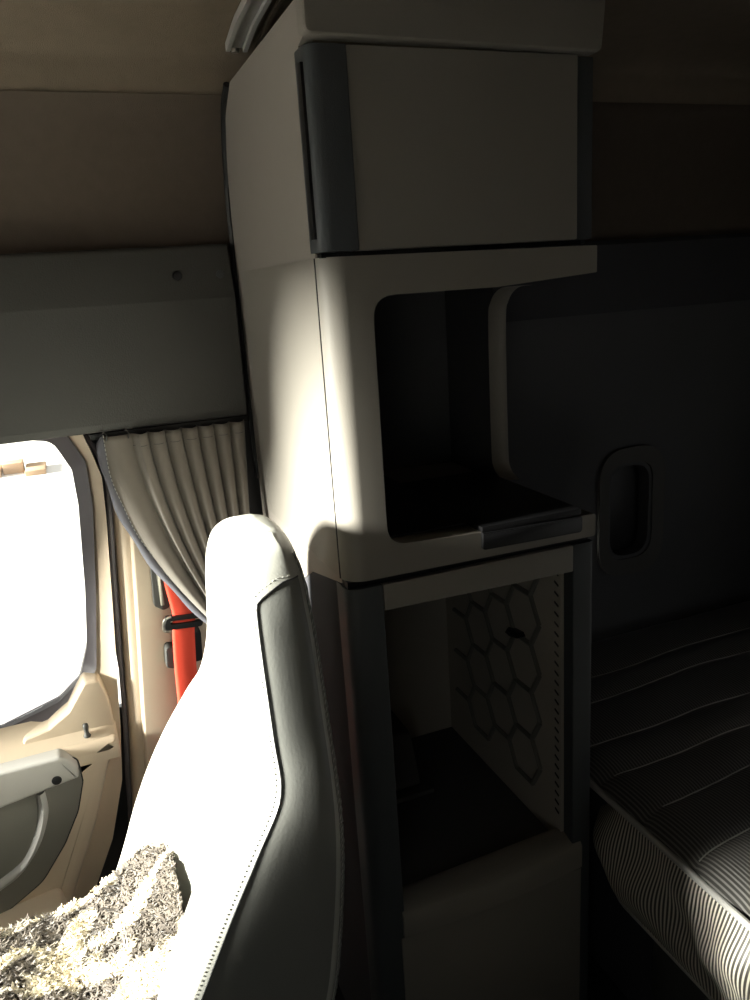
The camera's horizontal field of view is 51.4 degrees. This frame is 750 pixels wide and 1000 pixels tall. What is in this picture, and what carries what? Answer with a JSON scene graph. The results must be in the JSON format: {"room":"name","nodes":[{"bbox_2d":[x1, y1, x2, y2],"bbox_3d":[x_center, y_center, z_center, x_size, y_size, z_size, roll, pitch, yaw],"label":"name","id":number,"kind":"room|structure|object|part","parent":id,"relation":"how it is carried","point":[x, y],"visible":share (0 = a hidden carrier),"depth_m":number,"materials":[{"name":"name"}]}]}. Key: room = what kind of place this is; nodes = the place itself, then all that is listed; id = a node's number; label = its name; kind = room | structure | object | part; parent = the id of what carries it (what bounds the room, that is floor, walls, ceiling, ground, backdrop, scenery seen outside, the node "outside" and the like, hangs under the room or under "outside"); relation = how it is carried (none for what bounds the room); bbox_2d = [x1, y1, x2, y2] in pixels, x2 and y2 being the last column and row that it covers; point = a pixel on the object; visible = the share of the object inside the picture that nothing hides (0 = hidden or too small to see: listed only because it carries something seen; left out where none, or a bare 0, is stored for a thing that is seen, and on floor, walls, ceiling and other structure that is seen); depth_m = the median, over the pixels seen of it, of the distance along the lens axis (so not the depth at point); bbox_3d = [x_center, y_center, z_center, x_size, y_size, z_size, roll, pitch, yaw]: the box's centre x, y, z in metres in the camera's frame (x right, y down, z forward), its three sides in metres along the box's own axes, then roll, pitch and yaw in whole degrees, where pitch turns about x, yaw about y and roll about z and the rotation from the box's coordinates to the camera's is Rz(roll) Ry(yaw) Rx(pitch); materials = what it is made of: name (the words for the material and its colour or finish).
{"room":"vehicle interior","nodes":[
{"label":"vehicle interior","id":0,"kind":"room"},
{"bbox_2d":[0,0,749,104],"bbox_3d":[0.019,-0.587,0.340,3.350,0.216,2.425,-10,17,-20],"label":"ceiling","id":1,"kind":"structure","parent":0,"point":[651,51],"depth_m":1.45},
{"bbox_2d":[225,0,282,53],"bbox_3d":[-0.088,-0.770,1.048,0.065,0.076,0.904,-10,17,-20],"label":"track","id":2,"kind":"object","parent":1,"relation":"attached to","point":[249,13],"visible":0.98,"depth_m":1.36,"materials":[{"name":"silver metal"}]},
{"bbox_2d":[335,951,627,999],"bbox_3d":[0.116,1.369,0.978,3.350,0.050,2.620,-10,17,-20],"label":"floor","id":3,"kind":"structure","parent":0,"point":[601,986],"depth_m":1.77,"materials":[{"name":"black"}]},
{"bbox_2d":[117,514,344,999],"bbox_3d":[-0.478,0.676,1.219,0.802,1.231,0.543,-10,17,-20],"label":"seat","id":4,"kind":"object","parent":3,"relation":"on","point":[240,783],"visible":0.95,"depth_m":1.05,"materials":[{"name":"grey leather"}]},
{"bbox_2d":[0,837,183,999],"bbox_3d":[-0.579,0.793,1.187,0.606,0.275,0.475,-10,17,-20],"label":"blanket","id":5,"kind":"object","parent":4,"relation":"on","point":[117,942],"visible":0.84,"depth_m":1.28,"materials":[{"name":"beige fabric"}]},
{"bbox_3d":[-0.193,0.674,1.055,0.387,1.085,0.102,-15,19,-34],"label":"panel","id":6,"kind":"part","parent":4,"relation":"part of","materials":[{"name":"grey leather"}]},
{"bbox_2d":[221,0,604,999],"bbox_3d":[0.074,0.152,1.605,0.480,1.960,0.600,-10,17,-20],"label":"storage cabinet","id":7,"kind":"object","parent":3,"relation":"on","point":[380,201],"visible":0.94,"depth_m":1.36,"materials":[{"name":"plastic"}]},
{"bbox_3d":[-0.160,-0.213,1.419,0.018,1.072,0.575,-10,17,-20],"label":"panel","id":8,"kind":"part","parent":7,"relation":"part of","materials":[{"name":"plastic"}]},
{"bbox_3d":[-0.111,0.598,1.665,0.017,1.094,0.535,-10,17,-20],"label":"panel","id":9,"kind":"part","parent":7,"relation":"part of","materials":[{"name":"grey plastic"}]},
{"bbox_3d":[0.061,-0.200,1.487,0.472,0.499,0.532,-10,17,-20],"label":"niche frame","id":10,"kind":"part","parent":7,"relation":"part of","materials":[{"name":"plastic"}]},
{"bbox_3d":[0.137,-0.518,1.159,0.373,0.266,0.024,-10,17,-20],"label":"door","id":11,"kind":"part","parent":7,"relation":"part of","materials":[{"name":"plastic"}]},
{"bbox_3d":[0.179,0.130,1.342,0.365,0.050,0.029,-10,17,-20],"label":"rail","id":12,"kind":"part","parent":7,"relation":"part of","materials":[{"name":"plastic"}]},
{"bbox_3d":[0.241,0.953,1.567,0.396,0.378,0.021,-10,17,-20],"label":"door","id":13,"kind":"part","parent":7,"relation":"part of","materials":[{"name":"plastic"}]},
{"bbox_2d":[401,470,581,549],"bbox_3d":[0.206,0.011,1.496,0.199,0.043,0.358,-10,17,-20],"label":"shelf","id":14,"kind":"object","parent":7,"relation":"on","point":[500,513],"depth_m":1.38,"materials":[{"name":"black plastic"}]},
{"bbox_3d":[0.272,-0.227,1.555,0.029,0.386,0.123,-10,17,-20],"label":"post","id":15,"kind":"part","parent":7,"relation":"part of","materials":[{"name":"plastic"}]},
{"bbox_2d":[588,855,709,999],"bbox_3d":[1.223,1.026,1.246,0.968,0.322,2.435,-10,17,-20],"label":"bunk base","id":16,"kind":"object","parent":3,"relation":"on","point":[639,967],"visible":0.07,"depth_m":1.70,"materials":[{"name":"grey plastic"}]},
{"bbox_2d":[589,601,749,999],"bbox_3d":[1.144,0.749,1.189,1.056,0.251,2.365,-10,17,-20],"label":"mattress","id":17,"kind":"object","parent":16,"relation":"on","point":[669,820],"visible":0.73,"depth_m":1.56,"materials":[{"name":"grey fabric"}]},
{"bbox_3d":[0.709,1.054,1.285,0.013,0.195,0.720,-10,17,-20],"label":"locker door","id":18,"kind":"part","parent":16,"relation":"part of","materials":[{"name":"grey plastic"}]},
{"bbox_2d":[240,300,749,642],"bbox_3d":[0.429,0.230,2.175,1.600,1.460,0.095,-10,17,-20],"label":"wall","id":19,"kind":"structure","parent":0,"point":[582,389],"depth_m":2.16,"materials":[{"name":"grey plastic"}]},
{"bbox_2d":[83,434,131,823],"bbox_3d":[-0.583,0.312,1.756,0.083,0.979,0.012,-10,17,-20],"label":"trim","id":20,"kind":"structure","parent":19,"relation":"attached to","point":[90,443],"depth_m":1.75,"materials":[{"name":"grey rubber"}]},
{"bbox_2d":[87,434,128,886],"bbox_3d":[-0.508,0.274,1.871,0.560,1.660,0.095,-10,17,-20],"label":"trim","id":21,"kind":"structure","parent":19,"relation":"attached to","point":[122,822],"depth_m":1.98,"materials":[{"name":"grey plastic"}]},
{"bbox_2d":[0,244,248,444],"bbox_3d":[-1.129,-0.219,1.372,1.785,0.370,0.116,-10,17,-20],"label":"overhead panel","id":22,"kind":"object","parent":19,"relation":"attached to","point":[136,340],"visible":1,"depth_m":1.54,"materials":[{"name":"grey plastic"}]},
{"bbox_3d":[-0.426,-0.153,1.632,0.325,0.012,0.017,-10,17,-20],"label":"curtain rail","id":23,"kind":"part","parent":22,"relation":"part of","materials":[{"name":"black plastic"}]},
{"bbox_2d":[97,419,249,623],"bbox_3d":[-0.401,0.068,1.659,0.305,0.465,0.046,-10,17,-20],"label":"window curtain","id":24,"kind":"object","parent":22,"relation":"hanging from","point":[169,490],"visible":0.75,"depth_m":1.63,"materials":[{"name":"grey fabric"}]},
{"bbox_2d":[112,504,144,819],"bbox_3d":[-0.558,0.466,1.825,0.177,1.320,0.088,-10,17,-20],"label":"trim","id":25,"kind":"structure","parent":19,"relation":"attached to","point":[122,537],"depth_m":1.76,"materials":[{"name":"beige plastic"}]},
{"bbox_2d":[130,536,206,772],"bbox_3d":[-0.428,0.447,1.863,0.390,1.320,0.106,-10,17,-20],"label":"trim","id":26,"kind":"structure","parent":19,"relation":"attached to","point":[157,682],"depth_m":1.76,"materials":[{"name":"beige plastic"}]},
{"bbox_2d":[150,568,202,702],"bbox_3d":[-0.432,0.440,1.785,0.118,0.662,0.085,-10,17,-20],"label":"belt","id":27,"kind":"object","parent":19,"relation":"attached to","point":[182,654],"visible":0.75,"depth_m":1.73,"materials":[{"name":"red fabric"}]},
{"bbox_2d":[0,90,749,267],"bbox_3d":[-0.434,-0.630,1.559,3.350,0.334,0.153,-10,17,-20],"label":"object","id":28,"kind":"structure","parent":19,"relation":"attached to","point":[79,170],"depth_m":1.56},
{"bbox_2d":[231,233,749,337],"bbox_3d":[0.411,-0.547,1.954,1.540,0.178,0.090,-10,17,-20],"label":"trim","id":29,"kind":"structure","parent":19,"relation":"attached to","point":[661,272],"depth_m":2.02,"materials":[{"name":"grey plastic"}]},
{"bbox_2d":[597,445,664,575],"bbox_3d":[0.706,0.025,2.209,0.220,0.370,0.069,-10,17,-20],"label":"handle","id":30,"kind":"object","parent":19,"relation":"in","point":[625,482],"visible":0.99,"depth_m":2.21,"materials":[{"name":"grey plastic"}]},
{"bbox_3d":[0.697,0.019,2.231,0.126,0.256,0.020,-10,17,-20],"label":"recess panel","id":31,"kind":"part","parent":30,"relation":"part of","materials":[{"name":"black plastic"}]},
{"bbox_3d":[-1.774,0.434,1.411,0.430,1.760,0.065,-10,17,-20],"label":"trim","id":32,"kind":"structure","parent":0,"visible":0},
{"bbox_2d":[0,435,121,929],"bbox_3d":[-1.064,0.520,1.603,1.111,1.400,0.240,-10,17,-20],"label":"door","id":33,"kind":"structure","parent":32,"relation":"attached to","point":[61,761],"depth_m":1.74,"materials":[{"name":"beige plastic"}]},
{"bbox_3d":[-0.773,0.752,1.712,0.131,0.216,0.019,-10,17,-20],"label":"pull handle","id":34,"kind":"part","parent":33,"relation":"part of","materials":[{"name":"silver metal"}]},
{"bbox_3d":[-1.066,0.673,1.581,0.883,0.120,0.048,-10,17,-20],"label":"armrest","id":35,"kind":"part","parent":33,"relation":"part of","materials":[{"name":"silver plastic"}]},
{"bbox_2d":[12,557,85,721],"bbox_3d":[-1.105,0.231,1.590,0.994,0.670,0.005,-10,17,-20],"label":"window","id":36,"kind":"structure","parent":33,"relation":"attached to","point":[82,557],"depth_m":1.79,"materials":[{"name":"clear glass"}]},
{"bbox_3d":[-1.073,0.606,1.615,1.034,0.090,0.092,-10,17,-20],"label":"window sill","id":37,"kind":"part","parent":33,"relation":"part of","materials":[{"name":"beige plastic"}]},
{"bbox_3d":[-0.645,0.514,1.742,0.017,0.033,0.017,-10,17,-20],"label":"lock knob","id":38,"kind":"part","parent":33,"relation":"part of","materials":[{"name":"grey plastic"}]},
{"label":"outside","id":39,"kind":"structure","parent":0,"visible":0},
{"bbox_2d":[0,441,120,724],"bbox_3d":[-3.491,0.529,9.795,120.000,0.100,140.000,-10,17,-20],"label":"ground","id":40,"kind":"structure","parent":39,"point":[43,638],"depth_m":8.31,"materials":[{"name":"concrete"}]},
{"bbox_2d":[0,459,46,477],"bbox_3d":[-7.120,-0.440,13.616,2.560,0.190,0.800,-10,17,-20],"label":"stack","id":41,"kind":"object","parent":40,"relation":"on","point":[15,466],"visible":1,"depth_m":13.87,"materials":[{"name":"beige"}]}
]}

